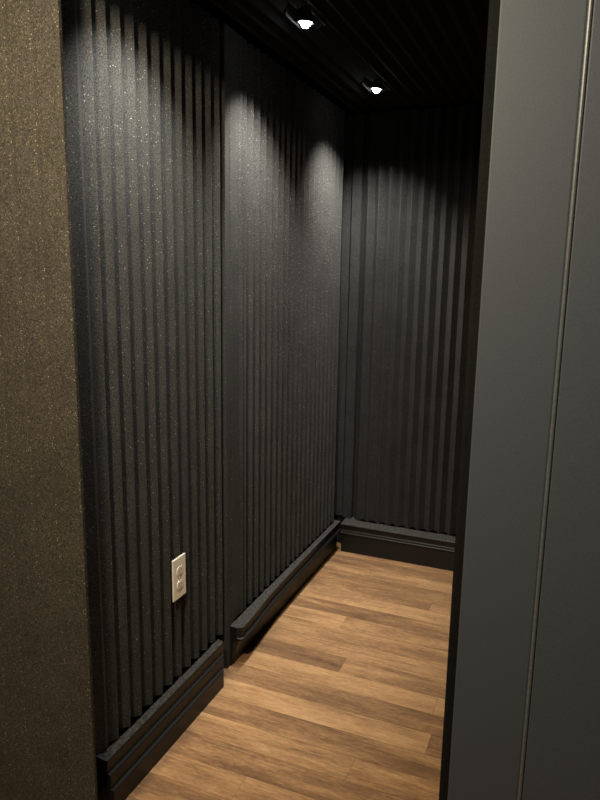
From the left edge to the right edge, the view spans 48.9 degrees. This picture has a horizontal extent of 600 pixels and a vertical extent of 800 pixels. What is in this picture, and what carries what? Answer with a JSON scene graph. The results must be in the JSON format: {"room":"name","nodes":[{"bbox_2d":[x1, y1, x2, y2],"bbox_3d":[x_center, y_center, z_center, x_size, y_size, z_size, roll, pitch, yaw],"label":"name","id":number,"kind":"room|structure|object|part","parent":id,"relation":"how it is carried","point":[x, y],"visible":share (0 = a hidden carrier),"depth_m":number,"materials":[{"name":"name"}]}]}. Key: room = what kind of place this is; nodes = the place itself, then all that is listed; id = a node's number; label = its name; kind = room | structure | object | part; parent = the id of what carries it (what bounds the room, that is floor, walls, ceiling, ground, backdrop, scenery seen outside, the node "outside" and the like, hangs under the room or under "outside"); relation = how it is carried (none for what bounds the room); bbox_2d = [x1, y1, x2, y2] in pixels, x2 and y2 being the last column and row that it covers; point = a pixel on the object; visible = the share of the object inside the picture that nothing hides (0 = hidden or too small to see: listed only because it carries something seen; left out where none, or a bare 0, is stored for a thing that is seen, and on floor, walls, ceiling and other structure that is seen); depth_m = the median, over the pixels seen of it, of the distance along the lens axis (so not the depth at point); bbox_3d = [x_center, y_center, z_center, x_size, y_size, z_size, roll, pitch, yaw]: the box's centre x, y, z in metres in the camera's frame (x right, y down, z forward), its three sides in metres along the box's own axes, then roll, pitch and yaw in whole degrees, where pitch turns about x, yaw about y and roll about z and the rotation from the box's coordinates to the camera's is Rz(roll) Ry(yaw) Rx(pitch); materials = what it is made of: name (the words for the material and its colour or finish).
{"room":"hallway","nodes":[
{"label":"hallway","id":0,"kind":"room"},
{"bbox_2d":[191,0,345,638],"bbox_3d":[-0.228,-0.172,2.641,0.100,2.350,2.085,5,12,22],"label":"wall","id":1,"kind":"structure","parent":0,"point":[206,6],"depth_m":2.59,"materials":[{"name":"paint"}]},
{"bbox_2d":[61,0,222,753],"bbox_3d":[-0.420,-0.109,1.995,0.036,2.135,0.734,5,12,22],"label":"panel","id":2,"kind":"object","parent":1,"relation":"attached to","point":[141,77],"visible":0.98,"depth_m":1.91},
{"bbox_2d":[172,553,185,601],"bbox_3d":[-0.394,0.579,2.155,0.008,0.142,0.073,5,12,22],"label":"power outlet","id":3,"kind":"object","parent":2,"relation":"attached to","point":[178,564],"visible":1,"depth_m":2.15,"materials":[{"name":"beige plastic"}]},
{"bbox_2d":[177,565,182,575],"bbox_3d":[-0.391,0.555,2.150,0.002,0.028,0.034,5,12,22],"label":"receptacle","id":4,"kind":"object","parent":3,"relation":"attached to","point":[179,567],"depth_m":2.15,"materials":[{"name":"beige plastic"}]},
{"bbox_2d":[177,579,182,589],"bbox_3d":[-0.392,0.603,2.159,0.002,0.028,0.034,5,12,22],"label":"receptacle","id":5,"kind":"object","parent":3,"relation":"attached to","point":[179,581],"depth_m":2.16,"materials":[{"name":"beige plastic"}]},
{"bbox_2d":[96,639,223,799],"bbox_3d":[-0.428,1.026,2.179,0.080,0.161,0.685,5,12,22],"label":"baseboard","id":6,"kind":"structure","parent":1,"relation":"attached to","point":[128,760],"depth_m":2.07,"materials":[{"name":"black wood"}]},
{"bbox_2d":[219,22,230,667],"bbox_3d":[-0.274,-0.093,2.361,0.038,2.298,0.033,5,12,22],"label":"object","id":7,"kind":"structure","parent":1,"relation":"attached to","point":[223,27],"depth_m":2.32,"materials":[{"name":"grey plastic"}]},
{"bbox_2d":[230,520,340,665],"bbox_3d":[-0.025,0.851,3.117,0.095,0.170,1.234,5,12,22],"label":"baseboard","id":8,"kind":"structure","parent":1,"relation":"attached to","point":[246,628],"depth_m":2.94,"materials":[{"name":"black wood"}]},
{"bbox_2d":[229,26,344,622],"bbox_3d":[-0.026,-0.284,2.932,0.036,2.126,1.255,5,12,22],"label":"panel","id":9,"kind":"object","parent":1,"relation":"attached to","point":[286,140],"visible":0.98,"depth_m":2.76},
{"bbox_2d":[126,542,452,799],"bbox_3d":[-0.056,1.290,1.383,6.777,0.050,4.845,5,12,22],"label":"floor","id":10,"kind":"structure","parent":0,"point":[341,695],"depth_m":2.35,"materials":[{"name":"brown wood"}]},
{"bbox_2d":[207,0,382,105],"bbox_3d":[0.376,-1.313,2.186,1.360,0.080,2.273,5,12,22],"label":"ceiling","id":11,"kind":"structure","parent":0,"point":[305,7],"depth_m":2.36,"materials":[{"name":"paint"}]},
{"bbox_2d":[286,1,325,28],"bbox_3d":[0.019,-1.223,2.099,0.089,0.075,0.120,5,12,22],"label":"ceiling spotlight","id":12,"kind":"object","parent":11,"relation":"attached to","point":[305,19],"visible":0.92,"depth_m":2.09,"materials":[{"name":"black metal"}]},
{"bbox_3d":[-0.021,-1.232,2.114,0.002,0.042,0.120,5,12,22],"label":"plate","id":13,"kind":"part","parent":12,"relation":"part of","materials":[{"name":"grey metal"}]},
{"bbox_3d":[0.019,-1.204,2.103,0.039,0.037,0.040,5,12,22],"label":"bulb","id":14,"kind":"part","parent":12,"relation":"part of","materials":[{"name":"white glass"}]},
{"bbox_3d":[0.059,-1.224,2.082,0.002,0.042,0.120,5,12,22],"label":"plate","id":15,"kind":"part","parent":12,"relation":"part of","materials":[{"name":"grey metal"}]},
{"bbox_2d":[209,0,488,112],"bbox_3d":[0.347,-1.246,2.182,1.025,0.050,2.041,5,12,22],"label":"panel","id":16,"kind":"object","parent":11,"relation":"attached to","point":[429,53],"visible":0.69,"depth_m":2.34,"materials":[{"name":"black wood"}]},
{"bbox_2d":[363,78,389,92],"bbox_3d":[0.329,-1.356,2.832,0.089,0.075,0.120,5,12,22],"label":"ceiling spotlight","id":17,"kind":"object","parent":16,"relation":"attached to","point":[376,86],"visible":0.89,"depth_m":2.82,"materials":[{"name":"black metal"}]},
{"bbox_3d":[0.289,-1.365,2.847,0.002,0.042,0.120,5,12,22],"label":"plate","id":18,"kind":"part","parent":17,"relation":"part of","materials":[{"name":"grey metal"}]},
{"bbox_3d":[0.329,-1.338,2.836,0.039,0.037,0.040,5,12,22],"label":"bulb","id":19,"kind":"part","parent":17,"relation":"part of","materials":[{"name":"white glass"}]},
{"bbox_2d":[335,102,482,542],"bbox_3d":[0.772,-0.299,3.399,1.360,2.350,0.100,5,12,22],"label":"wall","id":20,"kind":"structure","parent":0,"point":[349,112],"depth_m":3.39,"materials":[{"name":"paint"}]},
{"bbox_2d":[335,114,365,517],"bbox_3d":[0.260,-0.391,3.522,0.106,2.126,0.037,5,12,22],"label":"wall panel","id":21,"kind":"object","parent":20,"relation":"attached to","point":[355,125],"visible":1,"depth_m":3.50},
{"bbox_2d":[340,517,454,570],"bbox_3d":[0.707,0.790,3.502,1.000,0.170,0.124,5,12,22],"label":"baseboard","id":22,"kind":"structure","parent":20,"relation":"attached to","point":[401,544],"depth_m":3.53,"materials":[{"name":"black wood"}]},
{"bbox_2d":[354,104,482,535],"bbox_3d":[0.760,-0.343,3.314,0.960,2.126,0.049,5,12,22],"label":"panel","id":23,"kind":"object","parent":20,"relation":"attached to","point":[422,166],"visible":0.59,"depth_m":3.36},
{"bbox_2d":[522,0,599,799],"bbox_3d":[1.488,0.131,0.785,2.214,2.500,0.119,5,12,22],"label":"wall","id":24,"kind":"structure","parent":0,"point":[562,757],"depth_m":1.17,"materials":[{"name":"grey paint"}]},
{"bbox_2d":[447,0,587,799],"bbox_3d":[0.376,0.198,1.212,0.132,2.173,0.025,5,12,22],"label":"door","id":25,"kind":"structure","parent":24,"relation":"attached to","point":[540,48],"depth_m":1.15,"materials":[{"name":"grey paint"}]},
{"bbox_2d":[517,0,593,799],"bbox_3d":[0.436,0.206,1.176,0.008,2.173,0.007,5,12,22],"label":"trim","id":26,"kind":"structure","parent":24,"relation":"attached to","point":[590,2],"depth_m":1.13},
{"bbox_3d":[-1.168,-0.115,1.852,1.240,2.500,0.087,5,12,22],"label":"wall","id":27,"kind":"structure","parent":0,"visible":0},
{"bbox_2d":[0,0,97,799],"bbox_3d":[-1.066,-0.096,1.758,1.182,2.500,0.011,5,12,22],"label":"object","id":28,"kind":"structure","parent":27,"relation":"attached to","point":[48,749],"depth_m":1.61,"materials":[{"name":"brown fabric"}]},
{"bbox_3d":[0.903,-0.069,2.195,0.180,2.350,2.065,5,12,22],"label":"wall","id":29,"kind":"structure","parent":0,"visible":0},
{"bbox_2d":[439,0,500,799],"bbox_3d":[0.360,0.186,1.281,0.094,2.171,0.092,5,12,22],"label":"edging","id":30,"kind":"object","parent":29,"relation":"attached to","point":[494,5],"visible":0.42,"depth_m":1.21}
]}

